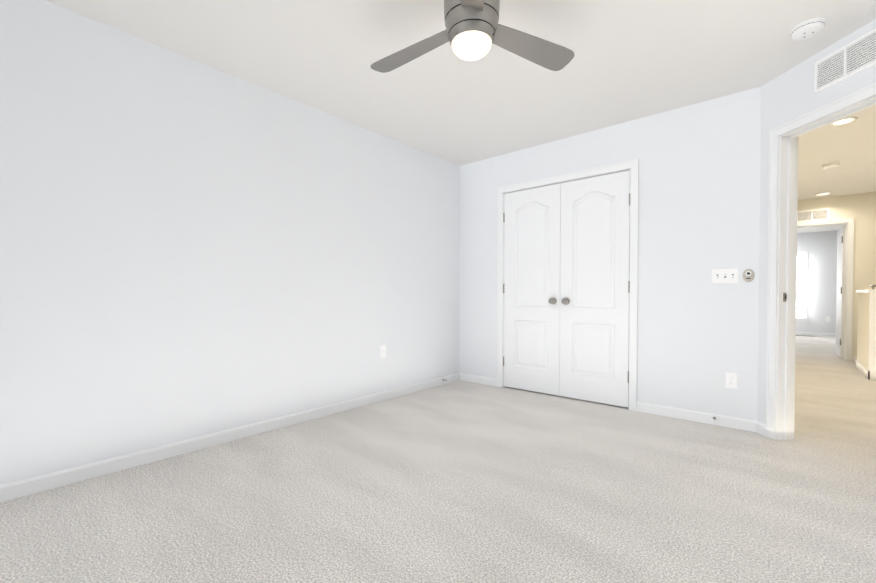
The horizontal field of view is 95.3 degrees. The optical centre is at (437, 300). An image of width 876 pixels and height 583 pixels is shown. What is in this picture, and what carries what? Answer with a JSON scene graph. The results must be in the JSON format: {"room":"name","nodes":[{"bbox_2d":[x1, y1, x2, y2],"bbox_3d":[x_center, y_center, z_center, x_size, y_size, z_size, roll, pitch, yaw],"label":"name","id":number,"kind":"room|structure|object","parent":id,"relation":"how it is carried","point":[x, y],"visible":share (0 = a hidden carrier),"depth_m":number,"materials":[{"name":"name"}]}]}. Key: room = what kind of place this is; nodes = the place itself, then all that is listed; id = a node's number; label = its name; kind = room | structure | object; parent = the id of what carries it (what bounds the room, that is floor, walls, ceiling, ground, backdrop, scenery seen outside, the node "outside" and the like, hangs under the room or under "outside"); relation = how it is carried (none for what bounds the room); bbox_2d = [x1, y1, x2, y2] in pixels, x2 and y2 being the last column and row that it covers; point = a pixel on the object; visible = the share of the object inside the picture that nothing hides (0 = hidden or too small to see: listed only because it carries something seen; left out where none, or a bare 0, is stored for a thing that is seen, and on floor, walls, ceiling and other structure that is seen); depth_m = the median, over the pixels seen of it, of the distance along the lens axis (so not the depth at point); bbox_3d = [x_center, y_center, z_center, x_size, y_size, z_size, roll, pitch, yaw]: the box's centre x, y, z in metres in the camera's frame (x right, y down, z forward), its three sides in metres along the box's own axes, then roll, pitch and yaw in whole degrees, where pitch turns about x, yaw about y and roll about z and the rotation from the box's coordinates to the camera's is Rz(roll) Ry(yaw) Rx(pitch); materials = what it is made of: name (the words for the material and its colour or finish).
{"room":"empty bedroom","nodes":[
{"label":"empty bedroom","id":0,"kind":"room"},
{"bbox_2d":[0,0,459,484],"bbox_3d":[-0.903,-0.293,3.313,0.115,2.440,5.315,1,1,41],"label":"wall","id":1,"kind":"structure","parent":0,"point":[190,248],"depth_m":2.46,"materials":[{"name":"paint"}]},
{"bbox_2d":[0,373,459,501],"bbox_3d":[-1.130,0.894,2.970,0.014,0.078,4.240,1,1,41],"label":"baseboard","id":2,"kind":"structure","parent":1,"relation":"attached to","point":[27,486],"depth_m":2.46,"materials":[{"name":"paint"}]},
{"bbox_2d":[380,345,385,357],"bbox_3d":[-0.503,0.471,3.691,0.016,0.115,0.070,1,1,41],"label":"outlet","id":3,"kind":"object","parent":1,"relation":"attached to","point":[382,351],"visible":1,"depth_m":3.69,"materials":[{"name":"white plastic"}]},
{"bbox_2d":[0,336,875,582],"bbox_3d":[3.633,0.952,4.917,5.300,0.100,14.000,1,1,41],"label":"floor","id":4,"kind":"structure","parent":0,"point":[460,481],"depth_m":1.89,"materials":[{"name":"carpet"}]},
{"bbox_2d":[45,0,875,232],"bbox_3d":[3.633,-1.588,4.877,5.300,0.100,14.000,1,1,41],"label":"ceiling","id":5,"kind":"structure","parent":0,"point":[631,60],"depth_m":2.50,"materials":[{"name":"paint"}]},
{"bbox_2d":[371,0,573,72],"bbox_3d":[0.100,-1.308,1.917,0.979,0.366,1.049,1,1,41],"label":"ceiling fan","id":6,"kind":"object","parent":5,"relation":"hanging from","point":[474,30],"visible":1,"depth_m":1.88,"materials":[{"name":"silver metal"}]},
{"bbox_2d":[790,18,825,40],"bbox_3d":[2.018,-1.474,2.179,0.144,0.041,0.144,1,1,41],"label":"smoke detector","id":7,"kind":"object","parent":5,"relation":"attached to","point":[808,29],"visible":0.98,"depth_m":2.15,"materials":[{"name":"white plastic"}]},
{"bbox_2d":[815,193,830,195],"bbox_3d":[5.611,-1.550,5.814,0.176,0.006,0.176,1,1,41],"label":"recessed light","id":8,"kind":"object","parent":5,"relation":"in","point":[820,194],"visible":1,"depth_m":5.83,"materials":[{"name":"white glass"}]},
{"bbox_2d":[822,162,839,169],"bbox_3d":[4.421,-1.511,4.491,0.144,0.041,0.144,1,1,41],"label":"smoke detector","id":9,"kind":"object","parent":5,"relation":"attached to","point":[830,166],"visible":1,"depth_m":4.46,"materials":[{"name":"white plastic"}]},
{"bbox_2d":[828,117,857,125],"bbox_3d":[3.420,-1.511,3.373,0.176,0.006,0.176,1,1,41],"label":"recessed light","id":10,"kind":"object","parent":5,"relation":"in","point":[847,120],"visible":0.88,"depth_m":3.37,"materials":[{"name":"white glass"}]},
{"bbox_2d":[460,87,760,420],"bbox_3d":[1.320,-0.299,3.717,2.730,2.440,0.115,1,1,41],"label":"wall","id":11,"kind":"structure","parent":0,"point":[699,195],"depth_m":3.15,"materials":[{"name":"paint"}]},
{"bbox_2d":[503,170,629,407],"bbox_3d":[1.148,-0.101,3.776,1.241,2.018,0.101,1,1,41],"label":"closet doors","id":12,"kind":"structure","parent":11,"relation":"in","point":[566,288],"depth_m":3.72,"materials":[{"name":"paint"}]},
{"bbox_2d":[497,159,638,410],"bbox_3d":[1.188,-0.131,3.820,1.362,2.101,0.136,1,1,41],"label":"trim","id":13,"kind":"structure","parent":11,"relation":"attached to","point":[632,166],"depth_m":3.43,"materials":[{"name":"paint"}]},
{"bbox_2d":[460,373,755,431],"bbox_3d":[1.256,0.882,3.705,2.674,0.078,0.014,1,1,41],"label":"baseboard","id":14,"kind":"structure","parent":11,"relation":"attached to","point":[721,420],"depth_m":3.12,"materials":[{"name":"paint"}]},
{"bbox_2d":[712,268,738,283],"bbox_3d":[2.118,-0.182,2.944,0.165,0.115,0.020,1,1,41],"label":"switch plate","id":15,"kind":"object","parent":11,"relation":"attached to","point":[725,275],"visible":1,"depth_m":2.94,"materials":[{"name":"white plastic"}]},
{"bbox_2d":[725,372,736,388],"bbox_3d":[2.155,0.588,2.932,0.070,0.115,0.008,1,1,41],"label":"electrical outlet","id":16,"kind":"object","parent":11,"relation":"attached to","point":[731,380],"visible":1,"depth_m":2.93,"materials":[{"name":"white plastic"}]},
{"bbox_2d":[743,269,754,281],"bbox_3d":[2.221,-0.180,2.854,0.068,0.094,0.021,1,1,41],"label":"thermostat","id":17,"kind":"object","parent":11,"relation":"attached to","point":[748,275],"visible":1,"depth_m":2.85,"materials":[{"name":"white plastic"}]},
{"bbox_2d":[757,19,875,423],"bbox_3d":[2.373,-0.276,2.253,0.115,2.440,1.153,0,1,-4],"label":"wall","id":18,"kind":"structure","parent":0,"point":[788,96],"depth_m":2.67,"materials":[{"name":"paint"}]},
{"bbox_2d":[756,421,765,435],"bbox_3d":[2.306,0.905,2.291,0.014,0.078,1.103,0,1,-4],"label":"baseboard","id":19,"kind":"structure","parent":18,"relation":"attached to","point":[760,428],"depth_m":2.80,"materials":[{"name":"paint"}]},
{"bbox_2d":[783,293,786,301],"bbox_3d":[2.336,-0.023,2.676,0.045,0.060,0.002,0,1,-4],"label":"strike plate","id":20,"kind":"object","parent":18,"relation":"attached to","point":[784,297],"visible":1,"depth_m":2.67,"materials":[{"name":"silver metal"}]},
{"bbox_2d":[765,82,875,439],"bbox_3d":[2.370,-0.104,2.287,0.155,2.096,0.912,0,1,-4],"label":"door frame","id":21,"kind":"structure","parent":18,"relation":"attached to","point":[782,271],"depth_m":2.67,"materials":[{"name":"paint"}]},
{"bbox_2d":[814,28,875,94],"bbox_3d":[2.309,-1.351,2.262,0.007,0.195,0.350,0,1,-5],"label":"air vent","id":22,"kind":"object","parent":18,"relation":"in","point":[852,58],"visible":1,"depth_m":2.26,"materials":[{"name":"white plastic"}]},
{"bbox_2d":[796,230,837,333],"bbox_3d":[8.712,-0.392,9.563,3.480,2.440,0.100,1,1,41],"label":"wall","id":23,"kind":"structure","parent":0,"point":[820,248],"depth_m":9.31,"materials":[{"name":"paint"}]},
{"bbox_2d":[796,251,807,321],"bbox_3d":[8.363,-0.336,9.818,1.100,1.680,0.110,1,1,41],"label":"room window","id":24,"kind":"structure","parent":23,"relation":"in","point":[801,290],"depth_m":9.54,"materials":[{"name":"glass"}]},
{"bbox_2d":[796,332,835,336],"bbox_3d":[8.667,0.789,9.546,3.500,0.078,0.014,1,1,41],"label":"baseboard","id":25,"kind":"structure","parent":23,"relation":"attached to","point":[817,334],"depth_m":9.36,"materials":[{"name":"paint"}]},
{"bbox_2d":[798,192,875,360],"bbox_3d":[6.223,-0.332,5.779,2.320,2.440,0.115,1,1,41],"label":"wall","id":26,"kind":"structure","parent":0,"point":[860,208],"depth_m":5.80,"materials":[{"name":"paint"}]},
{"bbox_2d":[797,208,828,221],"bbox_3d":[5.729,-1.302,6.108,0.370,0.175,0.007,1,1,41],"label":"air vent","id":27,"kind":"object","parent":26,"relation":"in","point":[813,215],"visible":0.94,"depth_m":6.10,"materials":[{"name":"white plastic"}]},
{"bbox_2d":[797,218,853,360],"bbox_3d":[5.768,-0.166,6.173,0.892,2.096,0.155,1,1,41],"label":"door frame","id":28,"kind":"structure","parent":26,"relation":"attached to","point":[849,260],"depth_m":5.86,"materials":[{"name":"paint"}]},
{"bbox_2d":[835,225,845,358],"bbox_3d":[6.325,-0.136,6.277,0.050,2.008,0.792,1,1,41],"label":"door","id":29,"kind":"structure","parent":26,"relation":"in","point":[840,289],"depth_m":6.12,"materials":[{"name":"paint"}]},
{"bbox_2d":[856,285,875,379],"bbox_3d":[5.771,0.363,4.520,1.350,1.091,1.040,1,1,41],"label":"wall","id":30,"kind":"structure","parent":0,"point":[866,354],"depth_m":4.72,"materials":[{"name":"paint"}]}
]}

